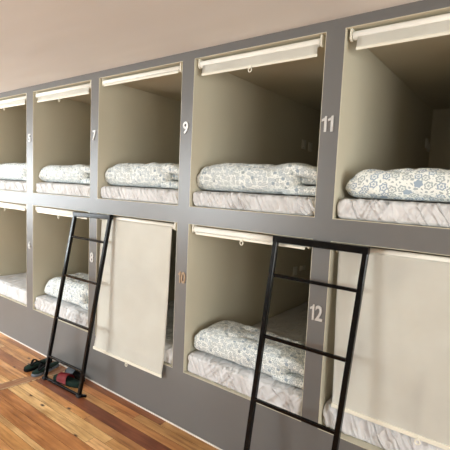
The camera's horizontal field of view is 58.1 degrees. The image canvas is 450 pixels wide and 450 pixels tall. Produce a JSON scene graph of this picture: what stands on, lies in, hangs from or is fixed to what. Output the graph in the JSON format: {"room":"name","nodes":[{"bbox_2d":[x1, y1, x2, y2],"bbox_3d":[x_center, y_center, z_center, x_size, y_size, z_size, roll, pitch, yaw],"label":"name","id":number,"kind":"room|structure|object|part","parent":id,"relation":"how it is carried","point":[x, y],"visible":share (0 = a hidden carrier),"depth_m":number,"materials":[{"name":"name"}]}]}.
{"room":"dormitory","nodes":[
{"label":"dormitory","id":0,"kind":"room"},
{"bbox_2d":[0,333,218,449],"bbox_3d":[-2.027,1.520,1.213,10.600,0.120,4.630,7,7,37],"label":"floor","id":1,"kind":"structure","parent":0,"point":[39,414],"depth_m":2.82,"materials":[{"name":"brown wood"}]},
{"bbox_2d":[0,366,66,389],"bbox_3d":[-3.009,1.335,2.050,4.482,0.002,0.121,-2,7,-43],"label":"trim","id":2,"kind":"structure","parent":1,"relation":"on","point":[22,380],"depth_m":3.34,"materials":[{"name":"brown wood"}]},
{"bbox_2d":[24,358,51,371],"bbox_3d":[-1.652,1.219,3.589,0.106,0.070,0.270,6,6,31],"label":"shoe","id":3,"kind":"object","parent":1,"relation":"on","point":[32,366],"visible":0.85,"depth_m":3.53,"materials":[{"name":"black fabric"}]},
{"bbox_2d":[31,361,58,376],"bbox_3d":[-1.551,1.232,3.508,0.106,0.070,0.270,5,6,27],"label":"shoe","id":4,"kind":"object","parent":1,"relation":"on","point":[39,371],"visible":0.84,"depth_m":3.46,"materials":[{"name":"grey fabric"}]},
{"bbox_2d":[53,372,78,387],"bbox_3d":[-1.292,1.256,3.321,0.300,0.078,0.096,6,6,29],"label":"sandal","id":5,"kind":"object","parent":1,"relation":"on","point":[66,379],"visible":0.92,"depth_m":3.30,"materials":[{"name":"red rubber"}]},
{"bbox_2d":[65,367,84,381],"bbox_3d":[-1.266,1.248,3.422,0.260,0.078,0.095,7,7,37],"label":"sandal","id":6,"kind":"object","parent":1,"relation":"on","point":[69,370],"visible":0.41,"depth_m":3.40,"materials":[{"name":"black plastic"}]},
{"bbox_2d":[42,212,112,397],"bbox_3d":[-1.190,0.601,3.231,0.571,1.407,0.251,7,7,37],"label":"ladder","id":7,"kind":"object","parent":1,"relation":"on","point":[82,371],"visible":1,"depth_m":3.19,"materials":[{"name":"black metal"}]},
{"bbox_3d":[-1.372,0.592,3.371,0.260,1.365,0.033,-1,6,-34],"label":"rail","id":8,"kind":"part","parent":7,"relation":"part of","materials":[{"name":"black metal"}]},
{"bbox_3d":[-0.999,0.627,3.104,0.244,1.378,0.033,-1,6,-30],"label":"rail","id":9,"kind":"part","parent":7,"relation":"part of","materials":[{"name":"black metal"}]},
{"bbox_2d":[0,0,449,449],"bbox_3d":[0.069,0.056,3.791,10.200,2.500,2.202,7,7,37],"label":"wall","id":10,"kind":"structure","parent":1,"relation":"on","point":[389,105],"depth_m":2.90,"materials":[{"name":"grey paint"}]},
{"bbox_2d":[0,96,25,109],"bbox_3d":[-2.192,-1.212,4.073,0.824,0.125,0.051,7,7,37],"label":"roller blind","id":11,"kind":"object","parent":10,"relation":"attached to","point":[17,101],"visible":0.84,"depth_m":3.97,"materials":[{"name":"fabric"}]},
{"bbox_2d":[0,272,26,304],"bbox_3d":[-1.649,0.636,5.075,0.856,0.147,2.122,7,7,37],"label":"mattress","id":12,"kind":"object","parent":10,"relation":"on","point":[14,286],"visible":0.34,"depth_m":4.25,"materials":[{"name":"fabric"}]},
{"bbox_2d":[0,180,26,191],"bbox_3d":[-1.600,-0.456,4.972,0.856,0.104,2.134,7,7,37],"label":"mattress","id":13,"kind":"object","parent":10,"relation":"on","point":[10,185],"visible":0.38,"depth_m":4.06,"materials":[{"name":"fabric"}]},
{"bbox_2d":[0,163,25,180],"bbox_3d":[-2.096,-0.564,4.295,0.853,0.188,0.373,7,7,37],"label":"duvet","id":14,"kind":"object","parent":13,"relation":"on","point":[8,171],"visible":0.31,"depth_m":4.13,"materials":[{"name":"fabric"}]},
{"bbox_2d":[0,202,26,210],"bbox_3d":[-2.238,-0.193,4.168,0.824,0.091,0.051,7,7,37],"label":"roller blind","id":15,"kind":"object","parent":10,"relation":"attached to","point":[2,204],"visible":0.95,"depth_m":4.07,"materials":[{"name":"fabric"}]},
{"bbox_2d":[34,294,87,326],"bbox_3d":[-0.853,0.735,4.481,0.876,0.132,2.134,7,7,37],"label":"mattress","id":16,"kind":"object","parent":10,"relation":"on","point":[47,303],"visible":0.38,"depth_m":3.63,"materials":[{"name":"fabric"}]},
{"bbox_2d":[44,273,88,309],"bbox_3d":[-1.322,0.599,3.806,0.833,0.218,0.397,7,7,37],"label":"duvet","id":17,"kind":"object","parent":16,"relation":"on","point":[75,291],"visible":0.43,"depth_m":3.65,"materials":[{"name":"fabric"}]},
{"bbox_2d":[35,206,88,218],"bbox_3d":[-1.442,-0.102,3.573,0.844,0.091,0.051,7,7,37],"label":"roller blind","id":18,"kind":"object","parent":10,"relation":"attached to","point":[59,212],"visible":0.81,"depth_m":3.59,"materials":[{"name":"fabric"}]},
{"bbox_2d":[36,182,89,196],"bbox_3d":[-0.804,-0.366,4.378,0.876,0.107,2.134,7,7,37],"label":"mattress","id":19,"kind":"object","parent":10,"relation":"on","point":[82,190],"visible":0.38,"depth_m":3.52,"materials":[{"name":"fabric"}]},
{"bbox_2d":[39,164,89,183],"bbox_3d":[-1.301,-0.466,3.700,0.870,0.174,0.377,7,7,37],"label":"duvet","id":20,"kind":"object","parent":19,"relation":"on","point":[78,173],"visible":0.52,"depth_m":3.56,"materials":[{"name":"fabric"}]},
{"bbox_2d":[36,81,90,102],"bbox_3d":[-1.396,-1.120,3.478,0.844,0.127,0.051,7,7,37],"label":"roller blind","id":21,"kind":"object","parent":10,"relation":"attached to","point":[83,89],"visible":0.98,"depth_m":3.44,"materials":[{"name":"fabric"}]},
{"bbox_2d":[0,332,221,449],"bbox_3d":[-0.652,1.348,3.026,10.200,0.009,0.007,7,7,37],"label":"baseboard","id":22,"kind":"structure","parent":10,"relation":"attached to","point":[0,332],"depth_m":3.03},
{"bbox_2d":[93,213,176,377],"bbox_3d":[-0.694,0.502,3.018,0.831,1.120,0.090,7,7,37],"label":"roller blind","id":23,"kind":"object","parent":10,"relation":"attached to","point":[132,305],"visible":0.93,"depth_m":2.98,"materials":[{"name":"fabric"}]},
{"bbox_2d":[101,186,177,204],"bbox_3d":[-0.020,-0.274,3.793,0.863,0.104,2.128,7,7,37],"label":"mattress","id":24,"kind":"object","parent":10,"relation":"on","point":[141,194],"visible":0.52,"depth_m":2.93,"materials":[{"name":"fabric"}]},
{"bbox_2d":[104,162,178,188],"bbox_3d":[-0.520,-0.383,3.110,0.867,0.189,0.386,7,7,37],"label":"duvet","id":25,"kind":"object","parent":24,"relation":"on","point":[155,175],"visible":0.62,"depth_m":2.96,"materials":[{"name":"fabric"}]},
{"bbox_2d":[102,63,181,86],"bbox_3d":[-0.609,-1.061,2.892,0.831,0.064,0.044,7,7,37],"label":"roller blind","id":26,"kind":"object","parent":10,"relation":"attached to","point":[172,70],"visible":0.96,"depth_m":2.84,"materials":[{"name":"fabric"}]},
{"bbox_2d":[164,300,173,363],"bbox_3d":[-0.069,0.824,3.896,0.863,0.135,2.129,7,7,37],"label":"mattress","id":27,"kind":"object","parent":10,"relation":"on","point":[168,352],"visible":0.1,"depth_m":3.06,"materials":[{"name":"fabric"}]},
{"bbox_2d":[178,271,185,283],"bbox_3d":[-0.288,0.349,2.694,0.064,0.078,0.007,7,7,37],"label":"number","id":28,"kind":"object","parent":10,"relation":"attached to","point":[179,273],"visible":1,"depth_m":2.69,"materials":[{"name":"metal"}]},
{"bbox_2d":[183,121,188,133],"bbox_3d":[-0.253,-0.627,2.610,0.044,0.078,0.007,7,7,37],"label":"number","id":29,"kind":"object","parent":10,"relation":"attached to","point":[185,122],"visible":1,"depth_m":2.61,"materials":[{"name":"paint"}]},
{"bbox_2d":[188,301,308,415],"bbox_3d":[0.711,0.914,3.314,0.859,0.134,2.127,7,7,37],"label":"mattress","id":30,"kind":"object","parent":10,"relation":"on","point":[291,323],"visible":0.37,"depth_m":2.56,"materials":[{"name":"fabric"}]},
{"bbox_2d":[194,320,304,388],"bbox_3d":[0.194,0.791,2.607,0.857,0.190,0.334,7,7,37],"label":"duvet","id":31,"kind":"object","parent":30,"relation":"on","point":[232,341],"visible":0.86,"depth_m":2.50,"materials":[{"name":"fabric"}]},
{"bbox_2d":[192,225,311,249],"bbox_3d":[0.122,0.077,2.405,0.827,0.089,0.051,7,7,37],"label":"roller blind","id":32,"kind":"object","parent":10,"relation":"attached to","point":[227,234],"visible":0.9,"depth_m":2.41,"materials":[{"name":"fabric"}]},
{"bbox_2d":[193,191,314,215],"bbox_3d":[0.759,-0.186,3.209,0.859,0.107,2.132,7,7,37],"label":"mattress","id":33,"kind":"object","parent":10,"relation":"on","point":[270,203],"visible":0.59,"depth_m":2.35,"materials":[{"name":"fabric"}]},
{"bbox_2d":[196,163,316,195],"bbox_3d":[0.259,-0.293,2.526,0.853,0.190,0.372,7,7,37],"label":"duvet","id":34,"kind":"object","parent":33,"relation":"on","point":[288,178],"visible":0.89,"depth_m":2.36,"materials":[{"name":"fabric"}]},
{"bbox_2d":[198,34,324,75],"bbox_3d":[0.167,-0.936,2.310,0.827,0.135,0.051,7,7,37],"label":"roller blind","id":35,"kind":"object","parent":10,"relation":"attached to","point":[305,49],"visible":1,"depth_m":2.26,"materials":[{"name":"fabric"}]},
{"bbox_2d":[293,266,296,275],"bbox_3d":[0.680,0.444,3.916,0.016,0.085,0.075,7,7,37],"label":"wall socket","id":36,"kind":"object","parent":10,"relation":"attached to","point":[294,267],"depth_m":3.90,"materials":[{"name":"white plastic"}]},
{"bbox_2d":[301,139,305,148],"bbox_3d":[0.746,-0.760,3.819,0.016,0.085,0.075,7,7,37],"label":"wall socket","id":37,"kind":"object","parent":10,"relation":"attached to","point":[303,141],"depth_m":3.80,"materials":[{"name":"white plastic"}]},
{"bbox_2d":[308,142,311,151],"bbox_3d":[0.830,-0.757,3.932,0.016,0.085,0.075,7,7,37],"label":"wall socket","id":38,"kind":"object","parent":10,"relation":"attached to","point":[309,143],"depth_m":3.92,"materials":[{"name":"white plastic"}]},
{"bbox_2d":[310,304,321,321],"bbox_3d":[0.478,0.460,2.123,0.070,0.082,0.007,7,7,37],"label":"number","id":39,"kind":"object","parent":10,"relation":"attached to","point":[317,318],"visible":1,"depth_m":2.12,"materials":[{"name":"paint"}]},
{"bbox_2d":[322,115,333,131],"bbox_3d":[0.515,-0.508,2.037,0.062,0.078,0.007,7,7,37],"label":"number","id":40,"kind":"object","parent":10,"relation":"attached to","point":[332,117],"visible":1,"depth_m":2.03,"materials":[{"name":"metal"}]},
{"bbox_2d":[323,397,443,449],"bbox_3d":[1.492,0.998,2.742,0.860,0.144,2.115,7,7,37],"label":"mattress","id":41,"kind":"object","parent":10,"relation":"on","point":[380,436],"visible":0.16,"depth_m":2.02,"materials":[{"name":"fabric"}]},
{"bbox_2d":[331,242,449,449],"bbox_3d":[0.884,0.564,1.869,0.829,0.889,0.063,7,7,37],"label":"roller blind","id":42,"kind":"object","parent":10,"relation":"attached to","point":[399,381],"visible":0.9,"depth_m":1.90,"materials":[{"name":"fabric"}]},
{"bbox_2d":[337,199,449,227],"bbox_3d":[1.534,-0.100,2.630,0.860,0.114,2.139,7,7,37],"label":"mattress","id":43,"kind":"object","parent":10,"relation":"on","point":[423,213],"visible":0.98,"depth_m":1.88,"materials":[{"name":"fabric"}]},
{"bbox_2d":[345,168,449,202],"bbox_3d":[1.032,-0.192,1.944,0.860,0.159,0.393,7,7,37],"label":"duvet","id":44,"kind":"object","parent":43,"relation":"on","point":[420,184],"visible":1,"depth_m":1.90,"materials":[{"name":"fabric"}]},
{"bbox_2d":[350,13,449,49],"bbox_3d":[0.942,-0.847,1.731,0.828,0.135,0.051,7,7,37],"label":"roller blind","id":45,"kind":"object","parent":10,"relation":"attached to","point":[439,25],"visible":1,"depth_m":1.82,"materials":[{"name":"fabric"}]},
{"bbox_2d":[425,138,428,147],"bbox_3d":[1.793,-0.728,3.596,0.016,0.085,0.075,7,7,37],"label":"wall socket","id":46,"kind":"object","parent":10,"relation":"attached to","point":[426,139],"depth_m":3.57,"materials":[{"name":"white plastic"}]},
{"bbox_2d":[244,235,369,449],"bbox_3d":[0.378,0.781,2.081,0.554,1.404,0.216,7,7,37],"label":"ladder","id":47,"kind":"object","parent":1,"relation":"on","point":[364,250],"visible":1,"depth_m":2.05,"materials":[{"name":"black metal"}]},
{"bbox_3d":[0.185,0.764,2.229,0.212,1.374,0.030,-3,7,-44],"label":"rail","id":48,"kind":"part","parent":47,"relation":"part of","materials":[{"name":"black paint"}]},
{"bbox_3d":[0.569,0.808,1.942,0.219,1.373,0.032,-2,7,-37],"label":"rail","id":49,"kind":"part","parent":47,"relation":"part of","materials":[{"name":"black paint"}]},
{"bbox_2d":[0,0,420,92],"bbox_3d":[-1.909,-1.086,0.969,10.600,0.120,4.630,7,7,37],"label":"ceiling","id":50,"kind":"structure","parent":0,"point":[42,41],"depth_m":2.19,"materials":[{"name":"paint"}]}
]}

